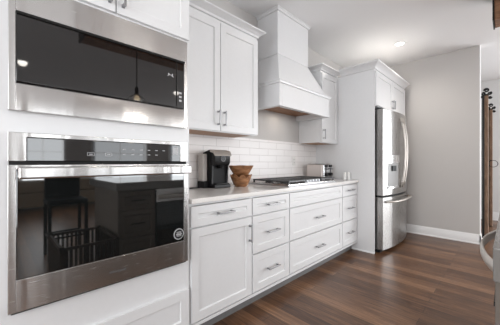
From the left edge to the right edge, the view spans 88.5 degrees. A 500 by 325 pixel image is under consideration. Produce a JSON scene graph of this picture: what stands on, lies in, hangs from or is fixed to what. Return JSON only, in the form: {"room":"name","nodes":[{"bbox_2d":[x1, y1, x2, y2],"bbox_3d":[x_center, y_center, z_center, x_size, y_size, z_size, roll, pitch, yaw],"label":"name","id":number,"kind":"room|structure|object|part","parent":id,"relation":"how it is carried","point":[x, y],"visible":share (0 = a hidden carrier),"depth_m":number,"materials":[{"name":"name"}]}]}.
{"room":"kitchen","nodes":[
{"label":"kitchen","id":0,"kind":"room"},
{"bbox_2d":[189,0,342,187],"bbox_3d":[-0.703,-0.249,2.200,7.500,2.780,0.108,0,0,-45],"label":"wall","id":1,"kind":"structure","parent":0,"point":[268,158],"depth_m":3.00,"materials":[{"name":"white tile"}]},
{"bbox_2d":[189,0,265,137],"bbox_3d":[-0.326,-0.741,2.231,0.959,0.980,0.392,0,0,-45],"label":"upper cabinet","id":2,"kind":"object","parent":1,"relation":"attached to","point":[223,47],"visible":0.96,"depth_m":2.11,"materials":[{"name":"white paint"}]},
{"bbox_3d":[-0.406,-0.701,1.951,0.439,0.887,0.020,0,0,-45],"label":"door","id":3,"kind":"part","parent":2,"relation":"part of","materials":[{"name":"white paint"}]},
{"bbox_3d":[-0.326,-1.200,2.231,0.959,0.062,0.392,0,0,-45],"label":"crown molding","id":4,"kind":"part","parent":2,"relation":"part of","materials":[{"name":"white paint"}]},
{"bbox_3d":[-0.089,-0.701,2.265,0.440,0.887,0.020,0,0,-45],"label":"door","id":5,"kind":"part","parent":2,"relation":"part of","materials":[{"name":"white paint"}]},
{"bbox_2d":[256,5,331,121],"bbox_3d":[0.470,-1.093,2.953,1.009,1.089,0.486,0,0,-45],"label":"range hood","id":6,"kind":"object","parent":1,"relation":"attached to","point":[286,85],"visible":0.84,"depth_m":2.79,"materials":[{"name":"white paint"}]},
{"bbox_3d":[0.403,-1.621,3.002,0.632,0.034,0.321,0,0,-45],"label":"chimney trim","id":7,"kind":"part","parent":6,"relation":"part of","materials":[{"name":"white paint"}]},
{"bbox_3d":[0.470,-0.783,2.953,1.009,0.032,0.486,0,0,-45],"label":"mantle molding","id":8,"kind":"part","parent":6,"relation":"part of","materials":[{"name":"white paint"}]},
{"bbox_2d":[292,157,295,164],"bbox_3d":[0.582,-0.019,3.390,0.070,0.114,0.009,0,0,-45],"label":"wall outlet","id":9,"kind":"object","parent":1,"relation":"attached to","point":[293,158],"visible":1,"depth_m":3.38,"materials":[{"name":"white plastic"}]},
{"bbox_2d":[299,63,339,144],"bbox_3d":[0.932,-0.741,3.478,0.494,0.980,0.392,0,0,-45],"label":"upper cabinet","id":10,"kind":"object","parent":1,"relation":"attached to","point":[324,131],"visible":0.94,"depth_m":3.38,"materials":[{"name":"white paint"}]},
{"bbox_3d":[0.932,-1.200,3.478,0.494,0.062,0.392,0,0,-45],"label":"crown molding","id":11,"kind":"part","parent":10,"relation":"part of","materials":[{"name":"white paint"}]},
{"bbox_3d":[1.041,-0.710,3.412,0.432,0.918,0.019,0,0,-45],"label":"frame","id":12,"kind":"part","parent":10,"relation":"part of","materials":[{"name":"white paint"}]},
{"bbox_3d":[1.054,-0.701,3.398,0.420,0.887,0.020,0,0,-45],"label":"door","id":13,"kind":"part","parent":10,"relation":"part of","materials":[{"name":"white paint"}]},
{"bbox_2d":[213,219,497,324],"bbox_3d":[3.143,1.191,-0.045,9.800,0.100,8.711,0,0,-45],"label":"floor","id":14,"kind":"structure","parent":0,"point":[420,279],"depth_m":2.27,"materials":[{"name":"brown wood"}]},
{"bbox_2d":[0,0,188,324],"bbox_3d":[-0.872,-0.051,1.491,0.996,2.385,0.676,0,0,-45],"label":"tall cabinet","id":15,"kind":"object","parent":14,"relation":"on","point":[160,297],"visible":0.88,"depth_m":1.29,"materials":[{"name":"white paint"}]},
{"bbox_2d":[8,0,186,128],"bbox_3d":[-0.815,-0.467,1.433,0.790,0.520,0.462,0,0,-45],"label":"microwave","id":16,"kind":"object","parent":15,"relation":"in","point":[68,58],"visible":0.99,"depth_m":1.19,"materials":[{"name":"black glass"}]},
{"bbox_3d":[-0.688,-0.461,1.268,0.692,0.278,0.034,0,0,-45],"label":"door glass","id":17,"kind":"part","parent":16,"relation":"part of","materials":[{"name":"black glass"}]},
{"bbox_3d":[-0.423,-0.461,1.531,0.050,0.278,0.034,0,0,-45],"label":"control panel","id":18,"kind":"part","parent":16,"relation":"part of","materials":[{"name":"black glass"}]},
{"bbox_3d":[-0.827,-0.956,1.146,0.415,0.407,0.020,0,0,-45],"label":"door","id":19,"kind":"part","parent":15,"relation":"part of","materials":[{"name":"white paint"}]},
{"bbox_2d":[7,131,190,315],"bbox_3d":[-0.815,0.240,1.433,0.794,0.722,0.558,0,0,-45],"label":"wall oven","id":20,"kind":"object","parent":15,"relation":"in","point":[85,214],"visible":1,"depth_m":1.18,"materials":[{"name":"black glass"}]},
{"bbox_3d":[-0.671,-0.063,1.288,0.794,0.116,0.035,0,0,-45],"label":"control frame","id":21,"kind":"part","parent":20,"relation":"part of","materials":[{"name":"silver metal"}]},
{"bbox_3d":[-0.667,0.247,1.281,0.740,0.435,0.031,0,0,-45],"label":"door glass","id":22,"kind":"part","parent":20,"relation":"part of","materials":[{"name":"black glass"}]},
{"bbox_3d":[-0.667,-0.053,1.288,0.687,0.097,0.032,0,0,-45],"label":"control panel","id":23,"kind":"part","parent":20,"relation":"part of","materials":[{"name":"black glass"}]},
{"bbox_3d":[-0.620,0.041,1.252,0.758,0.048,0.026,0,0,-45],"label":"handle","id":24,"kind":"part","parent":20,"relation":"part of","materials":[{"name":"silver metal"}]},
{"bbox_3d":[-0.635,-0.849,1.298,0.016,0.130,0.036,0,0,-45],"label":"handle","id":25,"kind":"part","parent":15,"relation":"part of","materials":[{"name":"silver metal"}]},
{"bbox_3d":[-0.677,0.896,1.294,0.836,0.239,0.020,0,0,-45],"label":"drawer","id":26,"kind":"part","parent":15,"relation":"part of","materials":[{"name":"white paint"}]},
{"bbox_3d":[-0.528,-0.956,1.442,0.415,0.407,0.020,0,0,-45],"label":"door","id":27,"kind":"part","parent":15,"relation":"part of","materials":[{"name":"white paint"}]},
{"bbox_2d":[189,196,252,324],"bbox_3d":[-0.380,0.700,1.994,0.547,0.882,0.649,0,0,-45],"label":"base cabinet","id":28,"kind":"object","parent":14,"relation":"on","point":[221,231],"visible":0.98,"depth_m":1.77,"materials":[{"name":"white paint"}]},
{"bbox_3d":[-0.183,0.344,1.796,0.534,0.131,0.020,0,0,-45],"label":"drawer","id":29,"kind":"part","parent":28,"relation":"part of","materials":[{"name":"white paint"}]},
{"bbox_3d":[-0.164,0.344,1.776,0.145,0.016,0.036,0,0,-45],"label":"handle","id":30,"kind":"part","parent":28,"relation":"part of","materials":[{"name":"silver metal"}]},
{"bbox_3d":[0.008,0.538,1.947,0.016,0.135,0.036,0,0,-45],"label":"handle","id":31,"kind":"part","parent":28,"relation":"part of","materials":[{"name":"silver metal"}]},
{"bbox_2d":[246,192,288,305],"bbox_3d":[-0.015,0.700,2.355,0.477,0.882,0.649,0,0,-45],"label":"base cabinet","id":32,"kind":"object","parent":14,"relation":"on","point":[270,212],"visible":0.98,"depth_m":2.13,"materials":[{"name":"white paint"}]},
{"bbox_3d":[0.181,0.344,2.157,0.464,0.131,0.020,0,0,-45],"label":"drawer","id":33,"kind":"part","parent":32,"relation":"part of","materials":[{"name":"white paint"}]},
{"bbox_3d":[0.181,0.565,2.157,0.464,0.292,0.020,0,0,-45],"label":"drawer","id":34,"kind":"part","parent":32,"relation":"part of","materials":[{"name":"white paint"}]},
{"bbox_3d":[0.181,0.866,2.157,0.464,0.290,0.020,0,0,-45],"label":"drawer","id":35,"kind":"part","parent":32,"relation":"part of","materials":[{"name":"white paint"}]},
{"bbox_3d":[0.200,0.866,2.137,0.145,0.016,0.036,0,0,-45],"label":"handle","id":36,"kind":"part","parent":32,"relation":"part of","materials":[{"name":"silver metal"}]},
{"bbox_2d":[283,185,341,285],"bbox_3d":[0.527,0.700,2.893,1.048,0.882,0.649,0,0,-45],"label":"base cabinet","id":37,"kind":"object","parent":14,"relation":"on","point":[315,214],"visible":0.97,"depth_m":2.62,"materials":[{"name":"white paint"}]},
{"bbox_2d":[189,179,358,203],"bbox_3d":[0.309,0.242,2.684,2.498,0.030,0.626,0,0,-45],"label":"countertop","id":38,"kind":"structure","parent":37,"relation":"on","point":[198,195],"depth_m":2.08,"materials":[{"name":"white stone"}]},
{"bbox_2d":[198,149,231,188],"bbox_3d":[-0.323,0.056,2.332,0.239,0.342,0.202,0,0,-45],"label":"coffee maker","id":39,"kind":"object","parent":38,"relation":"on","point":[212,164],"visible":0.99,"depth_m":2.28,"materials":[{"name":"black plastic"}]},
{"bbox_3d":[-0.424,0.044,2.301,0.048,0.245,0.075,0,0,-45],"label":"water tank","id":40,"kind":"part","parent":39,"relation":"part of","materials":[{"name":"grey plastic"}]},
{"bbox_3d":[-0.422,0.197,2.299,0.051,0.060,0.100,0,0,-45],"label":"tank","id":41,"kind":"part","parent":39,"relation":"part of","materials":[{"name":"black plastic"}]},
{"bbox_2d":[230,174,251,186],"bbox_3d":[-0.083,0.169,2.451,0.210,0.117,0.210,0,0,-45],"label":"wooden bowl","id":42,"kind":"object","parent":38,"relation":"on","point":[242,181],"visible":0.96,"depth_m":2.38,"materials":[{"name":"brown wood"}]},
{"bbox_2d":[229,165,252,176],"bbox_3d":[-0.084,0.083,2.447,0.238,0.112,0.238,0,0,-45],"label":"wooden bowl","id":43,"kind":"object","parent":42,"relation":"on","point":[238,170],"visible":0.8,"depth_m":2.38,"materials":[{"name":"brown wood"}]},
{"bbox_2d":[250,176,336,186],"bbox_3d":[0.515,0.201,2.890,0.940,0.052,0.510,0,0,-45],"label":"cooktop","id":44,"kind":"object","parent":38,"relation":"in","point":[291,181],"visible":0.99,"depth_m":2.69,"materials":[{"name":"grey metal"}]},
{"bbox_2d":[307,164,332,179],"bbox_3d":[0.943,0.123,3.455,0.225,0.208,0.290,0,0,-45],"label":"toaster","id":45,"kind":"object","parent":38,"relation":"on","point":[318,170],"visible":0.68,"depth_m":3.38,"materials":[{"name":"grey metal"}]},
{"bbox_3d":[1.020,0.121,3.378,0.215,0.187,0.018,0,0,-45],"label":"panel","id":46,"kind":"part","parent":45,"relation":"part of","materials":[{"name":"silver metal"}]},
{"bbox_3d":[0.724,0.344,2.694,1.035,0.131,0.020,0,0,-45],"label":"drawer","id":47,"kind":"part","parent":37,"relation":"part of","materials":[{"name":"white paint"}]},
{"bbox_3d":[0.724,0.565,2.694,1.035,0.292,0.020,0,0,-45],"label":"drawer","id":48,"kind":"part","parent":37,"relation":"part of","materials":[{"name":"white paint"}]},
{"bbox_3d":[0.724,0.866,2.694,1.035,0.290,0.020,0,0,-45],"label":"drawer","id":49,"kind":"part","parent":37,"relation":"part of","materials":[{"name":"white paint"}]},
{"bbox_2d":[337,183,356,255],"bbox_3d":[1.049,0.700,3.410,0.421,0.882,0.649,0,0,-45],"label":"base cabinet","id":50,"kind":"object","parent":14,"relation":"on","point":[349,191],"visible":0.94,"depth_m":3.19,"materials":[{"name":"white paint"}]},
{"bbox_3d":[1.246,0.565,3.212,0.408,0.292,0.020,0,0,-45],"label":"drawer","id":51,"kind":"part","parent":50,"relation":"part of","materials":[{"name":"white paint"}]},
{"bbox_3d":[1.246,0.344,3.212,0.408,0.131,0.020,0,0,-45],"label":"drawer","id":52,"kind":"part","parent":50,"relation":"part of","materials":[{"name":"white paint"}]},
{"bbox_3d":[1.246,0.866,3.212,0.408,0.290,0.020,0,0,-45],"label":"drawer","id":53,"kind":"part","parent":50,"relation":"part of","materials":[{"name":"white paint"}]},
{"bbox_2d":[316,59,409,253],"bbox_3d":[1.742,-0.057,3.925,1.424,2.395,0.898,0,0,-45],"label":"tall cabinet","id":54,"kind":"object","parent":14,"relation":"on","point":[365,87],"visible":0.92,"depth_m":3.35,"materials":[{"name":"white paint"}]},
{"bbox_3d":[1.269,-0.014,3.506,0.020,2.310,0.825,0,0,-45],"label":"panel","id":55,"kind":"part","parent":54,"relation":"part of","materials":[{"name":"white paint"}]},
{"bbox_3d":[1.446,1.133,3.305,0.012,0.017,0.290,0,0,-45],"label":"shoe molding","id":56,"kind":"part","parent":54,"relation":"part of","materials":[{"name":"white paint"}]},
{"bbox_3d":[1.742,-1.212,3.925,1.424,0.085,0.898,0,0,-45],"label":"crown molding","id":57,"kind":"part","parent":54,"relation":"part of","materials":[{"name":"white paint"}]},
{"bbox_3d":[1.793,-0.934,3.432,0.630,0.426,0.020,0,0,-45],"label":"door","id":58,"kind":"part","parent":54,"relation":"part of","materials":[{"name":"white paint"}]},
{"bbox_3d":[2.243,-0.934,3.878,0.625,0.426,0.020,0,0,-45],"label":"door","id":59,"kind":"part","parent":54,"relation":"part of","materials":[{"name":"white paint"}]},
{"bbox_2d":[375,108,411,252],"bbox_3d":[1.769,0.224,3.823,1.045,1.835,1.000,0,0,-45],"label":"refrigerator","id":60,"kind":"object","parent":14,"relation":"on","point":[391,140],"visible":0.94,"depth_m":3.28,"materials":[{"name":"grey metal"}]},
{"bbox_3d":[1.833,-0.129,3.397,0.537,1.090,0.155,0,0,-45],"label":"door","id":61,"kind":"part","parent":60,"relation":"part of","materials":[{"name":"silver metal"}]},
{"bbox_3d":[2.013,0.768,3.576,1.045,0.655,0.155,0,0,-45],"label":"freezer drawer","id":62,"kind":"part","parent":60,"relation":"part of","materials":[{"name":"silver metal"}]},
{"bbox_3d":[1.869,-0.044,3.341,0.333,0.100,0.013,0,0,-38],"label":"dispenser panel","id":63,"kind":"part","parent":60,"relation":"part of","materials":[{"name":"silver metal"}]},
{"bbox_3d":[2.074,0.496,3.515,0.967,0.025,0.132,0,0,-45],"label":"handle","id":64,"kind":"part","parent":60,"relation":"part of","materials":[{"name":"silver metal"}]},
{"bbox_3d":[2.071,-0.134,3.479,0.028,0.960,0.086,0,0,-45],"label":"handle","id":65,"kind":"part","parent":60,"relation":"part of","materials":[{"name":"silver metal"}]},
{"bbox_3d":[2.206,-0.129,3.768,0.502,1.090,0.155,0,0,-45],"label":"door","id":66,"kind":"part","parent":60,"relation":"part of","materials":[{"name":"silver metal"}]},
{"bbox_3d":[2.134,-0.134,3.543,0.028,0.960,0.086,0,0,-45],"label":"handle","id":67,"kind":"part","parent":60,"relation":"part of","materials":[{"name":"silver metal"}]},
{"bbox_2d":[481,88,492,237],"bbox_3d":[3.517,0.019,3.817,0.110,2.244,0.134,0,0,-45],"label":"post","id":68,"kind":"object","parent":14,"relation":"on","point":[485,97],"visible":0.92,"depth_m":3.80,"materials":[{"name":"wood"}]},
{"bbox_2d":[489,103,497,225],"bbox_3d":[4.356,0.039,4.620,0.127,2.204,0.162,0,0,-45],"label":"post","id":69,"kind":"object","parent":14,"relation":"on","point":[491,110],"visible":0.74,"depth_m":4.60,"materials":[{"name":"wood"}]},
{"bbox_2d":[494,282,499,324],"bbox_3d":[1.296,0.714,0.735,1.165,0.855,0.840,0,0,-45],"label":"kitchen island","id":70,"kind":"object","parent":14,"relation":"on","point":[497,285],"visible":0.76,"depth_m":0.62,"materials":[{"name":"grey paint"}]},
{"bbox_2d":[480,230,495,270],"bbox_3d":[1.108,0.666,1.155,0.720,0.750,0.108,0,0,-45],"label":"chair","id":71,"kind":"object","parent":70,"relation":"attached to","point":[487,259],"visible":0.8,"depth_m":1.08,"materials":[{"name":"grey metal"}]},
{"bbox_2d":[493,213,499,282],"bbox_3d":[1.369,0.242,0.672,1.210,0.083,1.027,0,0,-45],"label":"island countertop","id":72,"kind":"structure","parent":70,"relation":"on","point":[496,247],"depth_m":0.61,"materials":[{"name":"grey stone"}]},
{"bbox_2d":[227,0,499,81],"bbox_3d":[3.143,-1.689,-0.045,9.800,0.100,8.711,0,0,-45],"label":"ceiling","id":73,"kind":"structure","parent":0,"point":[348,33],"depth_m":3.14,"materials":[{"name":"paint"}]},
{"bbox_2d":[393,41,406,46],"bbox_3d":[2.066,-1.635,3.541,0.170,0.006,0.170,0,0,-45],"label":"recessed light","id":74,"kind":"object","parent":73,"relation":"in","point":[400,43],"visible":1,"depth_m":3.52,"materials":[{"name":"white paint"}]},
{"bbox_2d":[492,0,499,29],"bbox_3d":[1.748,-1.501,1.298,2.960,0.274,0.842,0,0,-45],"label":"ceiling beam","id":75,"kind":"structure","parent":73,"relation":"attached to","point":[495,3],"depth_m":2.46,"materials":[{"name":"brown wood"}]},
{"bbox_3d":[2.418,-1.501,2.546,0.250,0.274,0.012,0,0,-45],"label":"plate","id":76,"kind":"part","parent":75,"relation":"part of","materials":[{"name":"black metal"}]},
{"bbox_2d":[389,45,479,234],"bbox_3d":[2.613,-0.249,4.281,0.140,2.780,1.821,0,0,-45],"label":"wall","id":77,"kind":"structure","parent":0,"point":[442,96],"depth_m":3.86,"materials":[{"name":"beige paint"}]},
{"bbox_2d":[406,224,480,244],"bbox_3d":[2.596,1.073,4.182,0.024,0.135,1.737,0,0,-45],"label":"baseboard","id":78,"kind":"structure","parent":77,"relation":"attached to","point":[416,229],"depth_m":3.85,"materials":[{"name":"white paint"}]},
{"bbox_2d":[480,46,480,233],"bbox_3d":[3.257,-0.317,3.632,0.140,2.645,0.007,0,0,-45],"label":"trim","id":79,"kind":"structure","parent":77,"relation":"attached to","point":[480,46],"depth_m":3.62,"materials":[{"name":"white paint"}]},
{"bbox_2d":[481,79,499,212],"bbox_3d":[6.622,-0.249,3.334,0.100,2.780,8.611,0,0,-45],"label":"wall","id":80,"kind":"structure","parent":0,"point":[493,85],"depth_m":5.06,"materials":[{"name":"paint"}]},
{"bbox_2d":[481,211,498,220],"bbox_3d":[6.723,1.061,3.144,0.024,0.160,8.000,0,0,-45],"label":"baseboard","id":81,"kind":"structure","parent":80,"relation":"attached to","point":[495,214],"depth_m":5.05,"materials":[{"name":"white paint"}]}
]}

